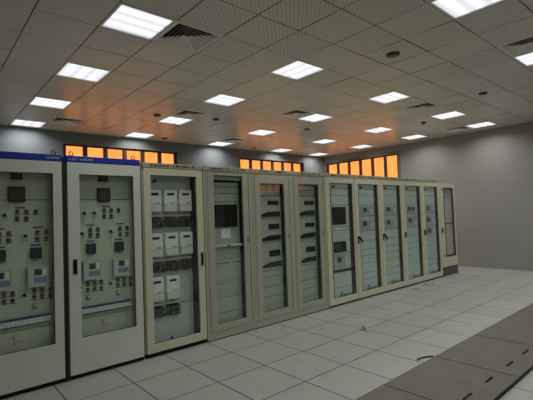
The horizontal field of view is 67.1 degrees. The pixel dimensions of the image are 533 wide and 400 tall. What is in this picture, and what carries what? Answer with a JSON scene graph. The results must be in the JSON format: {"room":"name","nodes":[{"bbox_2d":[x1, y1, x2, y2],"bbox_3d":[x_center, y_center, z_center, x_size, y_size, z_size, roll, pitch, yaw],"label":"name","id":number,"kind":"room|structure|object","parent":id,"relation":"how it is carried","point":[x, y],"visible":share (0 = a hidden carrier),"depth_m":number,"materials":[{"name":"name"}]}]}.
{"room":"electrical control room","nodes":[
{"label":"electrical control room","id":0,"kind":"room"},
{"bbox_2d":[0,125,323,172],"bbox_3d":[-3.757,0.307,9.773,16.087,4.021,0.240,0,-3,-41],"label":"wall","id":1,"kind":"structure","parent":0,"point":[12,138],"depth_m":10.21,"materials":[{"name":"paint"}]},
{"bbox_2d":[59,140,179,163],"bbox_3d":[-3.509,-0.833,9.980,3.000,1.035,0.132,0,-3,-41],"label":"window","id":2,"kind":"structure","parent":1,"relation":"in","point":[144,155],"depth_m":9.91,"materials":[{"name":"brown glass"}]},
{"bbox_2d":[238,155,304,171],"bbox_3d":[0.217,-0.851,13.238,2.960,1.035,0.132,0,-3,-41],"label":"window","id":3,"kind":"structure","parent":1,"relation":"in","point":[253,162],"depth_m":13.19,"materials":[{"name":"brown glass"}]},
{"bbox_2d":[0,0,532,156],"bbox_3d":[1.809,-2.080,3.394,15.607,0.205,16.914,0,-3,-41],"label":"ceiling","id":4,"kind":"structure","parent":0,"point":[444,61],"depth_m":5.66,"materials":[{"name":"tile"}]},
{"bbox_2d":[9,119,47,127],"bbox_3d":[-4.878,-1.599,8.229,0.586,0.075,0.586,0,-3,-41],"label":"ceiling light","id":5,"kind":"object","parent":4,"relation":"attached to","point":[17,122],"visible":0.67,"depth_m":8.25,"materials":[{"name":"white plastic"}]},
{"bbox_2d":[27,96,72,109],"bbox_3d":[-3.700,-1.691,6.882,0.586,0.075,0.586,0,-3,-41],"label":"ceiling light","id":6,"kind":"object","parent":4,"relation":"attached to","point":[35,101],"visible":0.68,"depth_m":6.89,"materials":[{"name":"white plastic"}]},
{"bbox_2d":[48,116,87,125],"bbox_3d":[-4.039,-1.659,8.172,0.584,0.130,0.584,0,-3,-41],"label":"ceiling vent","id":7,"kind":"object","parent":4,"relation":"in","point":[58,120],"visible":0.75,"depth_m":8.21,"materials":[{"name":"silver metal"}]},
{"bbox_2d":[54,61,111,82],"bbox_3d":[-2.523,-1.783,5.535,0.586,0.075,0.586,0,-3,-41],"label":"ceiling light","id":8,"kind":"object","parent":4,"relation":"attached to","point":[68,69],"visible":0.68,"depth_m":5.54,"materials":[{"name":"white plastic"}]},
{"bbox_2d":[99,1,175,40],"bbox_3d":[-1.346,-1.875,4.188,0.586,0.075,0.586,0,-3,-41],"label":"ceiling light","id":9,"kind":"object","parent":4,"relation":"attached to","point":[124,18],"visible":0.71,"depth_m":4.18,"materials":[{"name":"white plastic"}]},
{"bbox_2d":[124,132,155,138],"bbox_3d":[-3.090,-1.608,9.791,0.586,0.075,0.586,0,-3,-41],"label":"ceiling light","id":10,"kind":"object","parent":4,"relation":"attached to","point":[133,134],"visible":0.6,"depth_m":9.83,"materials":[{"name":"white plastic"}]},
{"bbox_2d":[156,116,193,124],"bbox_3d":[-1.913,-1.700,8.444,0.586,0.075,0.586,0,-3,-41],"label":"ceiling light","id":11,"kind":"object","parent":4,"relation":"attached to","point":[170,119],"visible":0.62,"depth_m":8.47,"materials":[{"name":"white plastic"}]},
{"bbox_2d":[160,117,189,123],"bbox_3d":[-1.912,-1.678,8.444,0.536,0.008,0.536,0,-3,-41],"label":"diffuser","id":12,"kind":"object","parent":11,"relation":"attached to","point":[170,120],"depth_m":8.47,"materials":[{"name":"white plastic"}]},
{"bbox_2d":[152,20,223,52],"bbox_3d":[-0.900,-1.905,4.580,0.584,0.130,0.584,0,-3,-41],"label":"ceiling vent","id":13,"kind":"object","parent":4,"relation":"in","point":[181,35],"visible":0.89,"depth_m":4.62,"materials":[{"name":"silver metal"}]},
{"bbox_2d":[170,109,209,119],"bbox_3d":[-1.522,-1.758,7.997,0.584,0.130,0.584,0,-3,-41],"label":"ceiling vent","id":14,"kind":"object","parent":4,"relation":"in","point":[189,114],"visible":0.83,"depth_m":8.02,"materials":[{"name":"silver metal"}]},
{"bbox_2d":[207,141,234,145],"bbox_3d":[-1.302,-1.616,11.354,0.586,0.075,0.586,0,-3,-41],"label":"ceiling light","id":15,"kind":"object","parent":4,"relation":"attached to","point":[217,143],"visible":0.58,"depth_m":11.38,"materials":[{"name":"white plastic"}]},
{"bbox_2d":[209,142,231,145],"bbox_3d":[-1.302,-1.595,11.354,0.536,0.008,0.536,0,-3,-41],"label":"diffuser","id":16,"kind":"object","parent":15,"relation":"attached to","point":[215,143],"depth_m":11.40,"materials":[{"name":"white plastic"}]},
{"bbox_2d":[202,93,247,106],"bbox_3d":[-0.736,-1.792,7.098,0.586,0.075,0.586,0,-3,-41],"label":"ceiling light","id":17,"kind":"object","parent":4,"relation":"attached to","point":[220,99],"visible":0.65,"depth_m":7.11,"materials":[{"name":"white plastic"}]},
{"bbox_2d":[219,138,245,142],"bbox_3d":[-0.911,-1.675,10.907,0.584,0.130,0.584,0,-3,-41],"label":"ceiling vent","id":18,"kind":"object","parent":4,"relation":"in","point":[229,140],"visible":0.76,"depth_m":10.94,"materials":[{"name":"silver metal"}]},
{"bbox_2d":[246,129,275,135],"bbox_3d":[-0.125,-1.708,10.008,0.586,0.075,0.586,0,-3,-41],"label":"ceiling light","id":19,"kind":"object","parent":4,"relation":"attached to","point":[260,132],"visible":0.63,"depth_m":10.04,"materials":[{"name":"white plastic"}]},
{"bbox_2d":[249,130,272,134],"bbox_3d":[-0.124,-1.687,10.007,0.536,0.008,0.536,0,-3,-41],"label":"diffuser","id":20,"kind":"object","parent":19,"relation":"attached to","point":[258,132],"depth_m":10.04,"materials":[{"name":"white plastic"}]},
{"bbox_2d":[272,148,291,151],"bbox_3d":[0.485,-1.625,12.917,0.586,0.075,0.586,0,-3,-41],"label":"ceiling light","id":21,"kind":"object","parent":4,"relation":"attached to","point":[281,149],"visible":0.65,"depth_m":12.97,"materials":[{"name":"white plastic"}]},
{"bbox_2d":[273,149,288,151],"bbox_3d":[0.486,-1.604,12.916,0.536,0.008,0.536,0,-3,-41],"label":"diffuser","id":22,"kind":"object","parent":21,"relation":"attached to","point":[277,150],"depth_m":12.97,"materials":[{"name":"white plastic"}]},
{"bbox_2d":[276,109,315,118],"bbox_3d":[0.604,-1.826,8.271,0.584,0.130,0.584,0,-3,-41],"label":"ceiling vent","id":23,"kind":"object","parent":4,"relation":"in","point":[295,114],"visible":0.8,"depth_m":8.30,"materials":[{"name":"silver metal"}]},
{"bbox_2d":[269,59,325,79],"bbox_3d":[0.441,-1.884,5.751,0.586,0.075,0.586,0,-3,-41],"label":"ceiling light","id":24,"kind":"object","parent":4,"relation":"attached to","point":[298,69],"visible":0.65,"depth_m":5.75,"materials":[{"name":"white plastic"}]},
{"bbox_2d":[298,113,332,121],"bbox_3d":[1.052,-1.800,8.661,0.586,0.075,0.586,0,-3,-41],"label":"ceiling light","id":25,"kind":"object","parent":4,"relation":"attached to","point":[316,117],"visible":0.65,"depth_m":8.69,"materials":[{"name":"white plastic"}]},
{"bbox_2d":[310,153,327,155],"bbox_3d":[1.827,-1.632,14.090,0.586,0.075,0.586,0,-3,-41],"label":"ceiling light","id":26,"kind":"object","parent":4,"relation":"attached to","point":[315,154],"visible":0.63,"depth_m":14.16,"materials":[{"name":"white plastic"}]},
{"bbox_2d":[311,139,336,143],"bbox_3d":[1.662,-1.717,11.570,0.586,0.075,0.586,0,-3,-41],"label":"ceiling light","id":27,"kind":"object","parent":4,"relation":"attached to","point":[324,141],"visible":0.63,"depth_m":11.61,"materials":[{"name":"white plastic"}]},
{"bbox_2d":[315,139,333,142],"bbox_3d":[1.663,-1.696,11.569,0.536,0.008,0.536,0,-3,-41],"label":"diffuser","id":28,"kind":"object","parent":27,"relation":"attached to","point":[324,140],"depth_m":11.59,"materials":[{"name":"white plastic"}]},
{"bbox_2d":[349,144,372,148],"bbox_3d":[3.003,-1.724,12.743,0.586,0.075,0.586,0,-3,-41],"label":"ceiling light","id":29,"kind":"object","parent":4,"relation":"attached to","point":[363,145],"visible":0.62,"depth_m":12.79,"materials":[{"name":"white plastic"}]},
{"bbox_2d":[353,145,369,147],"bbox_3d":[3.004,-1.702,12.742,0.536,0.008,0.536,0,-3,-41],"label":"diffuser","id":30,"kind":"object","parent":29,"relation":"attached to","point":[359,146],"depth_m":12.76,"materials":[{"name":"white plastic"}]},
{"bbox_2d":[364,127,394,133],"bbox_3d":[2.839,-1.809,10.223,0.586,0.075,0.586,0,-3,-41],"label":"ceiling light","id":31,"kind":"object","parent":4,"relation":"attached to","point":[379,129],"visible":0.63,"depth_m":10.26,"materials":[{"name":"white plastic"}]},
{"bbox_2d":[366,127,390,132],"bbox_3d":[2.840,-1.788,10.223,0.536,0.008,0.536,0,-3,-41],"label":"diffuser","id":32,"kind":"object","parent":31,"relation":"attached to","point":[380,129],"depth_m":10.26,"materials":[{"name":"white plastic"}]},
{"bbox_2d":[367,91,411,103],"bbox_3d":[2.229,-1.893,7.314,0.586,0.075,0.586,0,-3,-41],"label":"ceiling light","id":33,"kind":"object","parent":4,"relation":"attached to","point":[393,96],"visible":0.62,"depth_m":7.34,"materials":[{"name":"white plastic"}]},
{"bbox_2d":[386,51,399,57],"bbox_3d":[1.655,-1.898,5.254,0.170,0.046,0.170,0,-3,-41],"label":"smoke detector","id":34,"kind":"object","parent":4,"relation":"attached to","point":[394,54],"visible":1,"depth_m":5.22,"materials":[{"name":"brown"}]},
{"bbox_2d":[402,134,428,139],"bbox_3d":[4.181,-1.816,11.396,0.586,0.075,0.586,0,-3,-41],"label":"ceiling light","id":35,"kind":"object","parent":4,"relation":"attached to","point":[418,135],"visible":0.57,"depth_m":11.45,"materials":[{"name":"white plastic"}]},
{"bbox_2d":[403,135,425,138],"bbox_3d":[4.181,-1.794,11.396,0.536,0.008,0.536,0,-3,-41],"label":"diffuser","id":36,"kind":"object","parent":35,"relation":"attached to","point":[414,136],"depth_m":11.45,"materials":[{"name":"white plastic"}]},
{"bbox_2d":[401,102,442,112],"bbox_3d":[3.122,-1.924,8.097,0.584,0.130,0.584,0,-3,-41],"label":"ceiling vent","id":37,"kind":"object","parent":4,"relation":"in","point":[428,105],"visible":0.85,"depth_m":8.11,"materials":[{"name":"silver metal"}]},
{"bbox_2d":[430,111,467,119],"bbox_3d":[4.016,-1.901,8.877,0.586,0.075,0.586,0,-3,-41],"label":"ceiling light","id":38,"kind":"object","parent":4,"relation":"attached to","point":[452,114],"visible":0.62,"depth_m":8.90,"materials":[{"name":"white plastic"}]},
{"bbox_2d":[441,126,472,132],"bbox_3d":[4.964,-1.905,10.500,0.584,0.130,0.584,0,-3,-41],"label":"ceiling vent","id":39,"kind":"object","parent":4,"relation":"in","point":[456,129],"visible":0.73,"depth_m":10.52,"materials":[{"name":"silver metal"}]},
{"bbox_2d":[428,0,504,19],"bbox_3d":[2.010,-2.007,3.955,0.586,0.075,0.586,0,-3,-41],"label":"ceiling light","id":40,"kind":"object","parent":4,"relation":"attached to","point":[455,9],"visible":0.96,"depth_m":4.09,"materials":[{"name":"white plastic"}]},
{"bbox_2d":[465,121,496,128],"bbox_3d":[5.358,-1.908,10.050,0.586,0.075,0.586,0,-3,-41],"label":"ceiling light","id":41,"kind":"object","parent":4,"relation":"attached to","point":[484,124],"visible":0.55,"depth_m":10.08,"materials":[{"name":"white plastic"}]},
{"bbox_2d":[468,122,493,127],"bbox_3d":[5.358,-1.886,10.049,0.536,0.008,0.536,0,-3,-41],"label":"diffuser","id":42,"kind":"object","parent":41,"relation":"attached to","point":[484,124],"depth_m":10.09,"materials":[{"name":"white plastic"}]},
{"bbox_2d":[496,35,532,56],"bbox_3d":[3.350,-2.041,5.128,0.584,0.130,0.584,0,-3,-41],"label":"ceiling vent","id":43,"kind":"object","parent":4,"relation":"in","point":[525,45],"visible":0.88,"depth_m":5.20,"materials":[{"name":"silver metal"}]},
{"bbox_2d":[512,52,532,66],"bbox_3d":[3.798,-2.015,5.519,0.586,0.075,0.586,0,-3,-41],"label":"ceiling light","id":44,"kind":"object","parent":4,"relation":"attached to","point":[526,59],"visible":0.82,"depth_m":5.63,"materials":[{"name":"white plastic"}]},
{"bbox_2d":[516,53,532,64],"bbox_3d":[3.799,-1.994,5.518,0.536,0.008,0.536,0,-3,-41],"label":"diffuser","id":45,"kind":"object","parent":44,"relation":"attached to","point":[525,59],"depth_m":5.64,"materials":[{"name":"white plastic"}]},
{"bbox_2d":[1,266,532,399],"bbox_3d":[1.950,1.774,3.254,15.607,0.200,16.914,0,-3,-41],"label":"floor","id":46,"kind":"structure","parent":0,"point":[327,354],"depth_m":4.70,"materials":[{"name":"tile"}]},
{"bbox_2d":[0,150,69,399],"bbox_3d":[-2.617,0.686,4.156,0.836,2.372,0.820,0,-3,-41],"label":"tall cabinet","id":47,"kind":"object","parent":46,"relation":"on","point":[34,324],"visible":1,"depth_m":4.00,"materials":[{"name":"beige metal"}]},
{"bbox_2d":[0,211,8,218],"bbox_3d":[-2.532,0.146,3.884,0.070,0.070,0.035,0,-3,-41],"label":"switch","id":48,"kind":"object","parent":47,"relation":"attached to","point":[3,214],"depth_m":3.89,"materials":[{"name":"black plastic"}]},
{"bbox_2d":[20,291,27,298],"bbox_3d":[-2.384,0.939,3.959,0.070,0.070,0.035,0,-3,-41],"label":"switch","id":49,"kind":"object","parent":47,"relation":"attached to","point":[23,294],"depth_m":3.96,"materials":[{"name":"black plastic"}]},
{"bbox_2d":[21,232,28,239],"bbox_3d":[-2.392,0.357,3.992,0.070,0.070,0.035,0,-3,-41],"label":"switch","id":50,"kind":"object","parent":47,"relation":"attached to","point":[24,235],"depth_m":3.99,"materials":[{"name":"black plastic"}]},
{"bbox_2d":[61,151,144,379],"bbox_3d":[-1.997,0.683,4.698,0.799,2.372,0.820,0,-3,-41],"label":"tall cabinet","id":51,"kind":"object","parent":46,"relation":"on","point":[106,315],"visible":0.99,"depth_m":4.46,"materials":[{"name":"grey metal"}]},
{"bbox_2d":[69,158,92,160],"bbox_3d":[-1.972,-0.433,4.277,0.237,0.026,0.001,0,-3,-41],"label":"print","id":52,"kind":"object","parent":51,"relation":"attached to","point":[70,159],"depth_m":4.28,"materials":[{"name":"white"}]},
{"bbox_2d":[80,230,84,236],"bbox_3d":[-1.992,0.362,4.342,0.070,0.070,0.035,0,-3,-41],"label":"switch","id":53,"kind":"object","parent":51,"relation":"attached to","point":[82,232],"depth_m":4.35,"materials":[{"name":"black plastic"}]},
{"bbox_2d":[81,210,86,216],"bbox_3d":[-1.978,0.144,4.368,0.070,0.070,0.035,0,-3,-41],"label":"switch","id":54,"kind":"object","parent":51,"relation":"attached to","point":[83,212],"depth_m":4.37,"materials":[{"name":"black plastic"}]},
{"bbox_2d":[91,210,97,215],"bbox_3d":[-1.898,0.143,4.438,0.070,0.070,0.035,0,-3,-41],"label":"switch","id":55,"kind":"object","parent":51,"relation":"attached to","point":[93,212],"depth_m":4.44,"materials":[{"name":"black plastic"}]},
{"bbox_2d":[107,280,112,286],"bbox_3d":[-1.750,0.936,4.514,0.070,0.070,0.035,0,-3,-41],"label":"switch","id":56,"kind":"object","parent":51,"relation":"attached to","point":[109,282],"depth_m":4.51,"materials":[{"name":"black plastic"}]},
{"bbox_2d":[107,228,113,233],"bbox_3d":[-1.758,0.354,4.547,0.070,0.070,0.035,0,-3,-41],"label":"switch","id":57,"kind":"object","parent":51,"relation":"attached to","point":[109,230],"depth_m":4.55,"materials":[{"name":"black plastic"}]},
{"bbox_2d":[140,162,206,358],"bbox_3d":[-1.363,0.719,5.247,0.824,2.295,0.824,0,-3,-41],"label":"tall cabinet","id":58,"kind":"object","parent":46,"relation":"on","point":[172,222],"visible":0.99,"depth_m":5.03,"materials":[{"name":"beige metal"}]},
{"bbox_2d":[202,166,255,341],"bbox_3d":[-0.751,0.716,5.793,0.804,2.295,0.808,0,-3,-41],"label":"tall cabinet","id":59,"kind":"object","parent":46,"relation":"on","point":[227,199],"visible":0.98,"depth_m":5.57,"materials":[{"name":"beige metal"}]},
{"bbox_2d":[214,204,237,227],"bbox_3d":[-0.560,0.218,5.580,0.370,0.310,0.029,0,-3,-41],"label":"monitor","id":60,"kind":"object","parent":59,"relation":"on","point":[226,215],"depth_m":5.56,"materials":[{"name":"black glass"}]},
{"bbox_2d":[216,205,236,225],"bbox_3d":[-0.550,0.212,5.568,0.340,0.270,0.001,0,-3,-41],"label":"screen","id":61,"kind":"object","parent":59,"relation":"on","point":[226,215],"depth_m":5.56,"materials":[{"name":"black glass"}]},
{"bbox_2d":[251,169,295,328],"bbox_3d":[-0.141,0.713,6.326,0.804,2.295,0.808,0,-3,-41],"label":"tall cabinet","id":62,"kind":"object","parent":46,"relation":"on","point":[273,249],"visible":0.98,"depth_m":6.11,"materials":[{"name":"beige metal"}]},
{"bbox_2d":[261,211,279,216],"bbox_3d":[0.047,0.213,6.114,0.418,0.078,0.018,0,-3,-41],"label":"hood","id":63,"kind":"object","parent":62,"relation":"attached to","point":[263,213],"depth_m":6.12,"materials":[{"name":"black plastic"}]},
{"bbox_2d":[262,234,280,240],"bbox_3d":[0.060,0.574,6.101,0.418,0.078,0.018,0,-3,-41],"label":"hood","id":64,"kind":"object","parent":62,"relation":"attached to","point":[265,237],"depth_m":6.12,"materials":[{"name":"black plastic"}]},
{"bbox_2d":[263,260,281,267],"bbox_3d":[0.075,0.975,6.086,0.418,0.078,0.018,0,-3,-41],"label":"hood","id":65,"kind":"object","parent":62,"relation":"attached to","point":[266,263],"depth_m":6.10,"materials":[{"name":"black plastic"}]},
{"bbox_2d":[291,171,329,317],"bbox_3d":[0.464,0.710,6.855,0.804,2.295,0.808,0,-3,-41],"label":"tall cabinet","id":66,"kind":"object","parent":46,"relation":"on","point":[307,188],"visible":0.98,"depth_m":6.66,"materials":[{"name":"beige metal"}]},
{"bbox_2d":[299,210,314,215],"bbox_3d":[0.653,0.213,6.643,0.418,0.078,0.018,0,-3,-41],"label":"hood","id":67,"kind":"object","parent":66,"relation":"attached to","point":[301,212],"depth_m":6.65,"materials":[{"name":"black plastic"}]},
{"bbox_2d":[300,232,315,237],"bbox_3d":[0.666,0.581,6.630,0.418,0.078,0.018,0,-3,-41],"label":"hood","id":68,"kind":"object","parent":66,"relation":"attached to","point":[302,234],"depth_m":6.64,"materials":[{"name":"black plastic"}]},
{"bbox_2d":[301,256,316,262],"bbox_3d":[0.681,0.980,6.615,0.418,0.078,0.018,0,-3,-41],"label":"hood","id":69,"kind":"object","parent":66,"relation":"attached to","point":[304,259],"depth_m":6.63,"materials":[{"name":"black plastic"}]},
{"bbox_2d":[324,173,358,307],"bbox_3d":[1.076,0.705,7.393,0.805,2.300,0.806,0,-3,-41],"label":"tall cabinet","id":70,"kind":"object","parent":46,"relation":"on","point":[339,188],"visible":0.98,"depth_m":7.12,"materials":[{"name":"beige metal"}]},
{"bbox_2d":[332,207,345,224],"bbox_3d":[1.287,0.278,7.120,0.372,0.307,0.016,0,-3,-41],"label":"monitor","id":71,"kind":"object","parent":70,"relation":"on","point":[338,213],"depth_m":7.10,"materials":[{"name":"black glass"}]},
{"bbox_2d":[333,208,345,222],"bbox_3d":[1.292,0.274,7.113,0.342,0.265,0.001,0,-3,-41],"label":"screen","id":72,"kind":"object","parent":70,"relation":"on","point":[339,214],"depth_m":7.11,"materials":[{"name":"black glass"}]},
{"bbox_2d":[353,175,383,299],"bbox_3d":[1.702,0.701,7.922,0.819,2.300,0.832,0,-3,-41],"label":"tall cabinet","id":73,"kind":"object","parent":46,"relation":"on","point":[366,188],"visible":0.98,"depth_m":7.67,"materials":[{"name":"beige metal"}]},
{"bbox_2d":[355,384,427,399],"bbox_3d":[0.957,1.683,3.041,0.992,0.036,0.805,0,-3,-41],"label":"floor panel","id":74,"kind":"object","parent":46,"relation":"on","point":[383,392],"visible":1,"depth_m":3.45,"materials":[{"name":"black tile"}]},
{"bbox_2d":[379,176,405,292],"bbox_3d":[2.323,0.698,8.465,0.819,2.300,0.832,0,-3,-41],"label":"tall cabinet","id":75,"kind":"object","parent":46,"relation":"on","point":[391,212],"visible":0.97,"depth_m":8.22,"materials":[{"name":"beige metal"}]},
{"bbox_2d":[401,178,425,286],"bbox_3d":[2.942,0.695,9.010,0.819,2.300,0.826,0,-3,-41],"label":"tall cabinet","id":76,"kind":"object","parent":46,"relation":"on","point":[410,187],"visible":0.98,"depth_m":8.77,"materials":[{"name":"beige metal"}]},
{"bbox_2d":[421,179,442,281],"bbox_3d":[3.570,0.692,9.560,0.839,2.300,0.826,0,-3,-41],"label":"tall cabinet","id":77,"kind":"object","parent":46,"relation":"on","point":[430,204],"visible":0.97,"depth_m":9.32,"materials":[{"name":"beige metal"}]},
{"bbox_2d":[438,183,457,276],"bbox_3d":[4.200,0.727,10.107,0.814,2.225,0.826,0,-3,-41],"label":"tall cabinet","id":78,"kind":"object","parent":46,"relation":"on","point":[446,191],"visible":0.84,"depth_m":9.85,"materials":[{"name":"beige metal"}]},
{"bbox_2d":[384,356,518,399],"bbox_3d":[1.704,1.679,3.694,0.968,0.036,0.805,0,-3,-41],"label":"floor panel","id":79,"kind":"object","parent":46,"relation":"on","point":[436,378],"visible":0.97,"depth_m":3.67,"materials":[{"name":"black metal"}]},
{"bbox_2d":[435,335,532,380],"bbox_3d":[2.463,1.676,4.358,1.022,0.036,0.805,0,-3,-41],"label":"floor panel","id":80,"kind":"object","parent":46,"relation":"on","point":[501,356],"visible":0.89,"depth_m":4.30,"materials":[{"name":"black metal"}]},
{"bbox_2d":[475,304,532,345],"bbox_3d":[3.671,1.670,5.414,2.157,0.036,0.805,0,-3,-41],"label":"floor panel","id":81,"kind":"object","parent":46,"relation":"on","point":[517,327],"visible":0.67,"depth_m":5.18,"materials":[{"name":"black metal"}]},
{"bbox_2d":[324,122,532,270],"bbox_3d":[7.924,-0.169,8.449,0.240,4.021,17.154,0,-3,-41],"label":"wall","id":82,"kind":"structure","parent":0,"point":[490,171],"depth_m":10.66,"materials":[{"name":"paint"}]},
{"bbox_2d":[324,151,400,177],"bbox_3d":[3.211,-0.943,13.735,0.132,1.035,3.080,0,-3,-41],"label":"window","id":83,"kind":"structure","parent":82,"relation":"in","point":[388,165],"depth_m":13.41,"materials":[{"name":"brown glass"}]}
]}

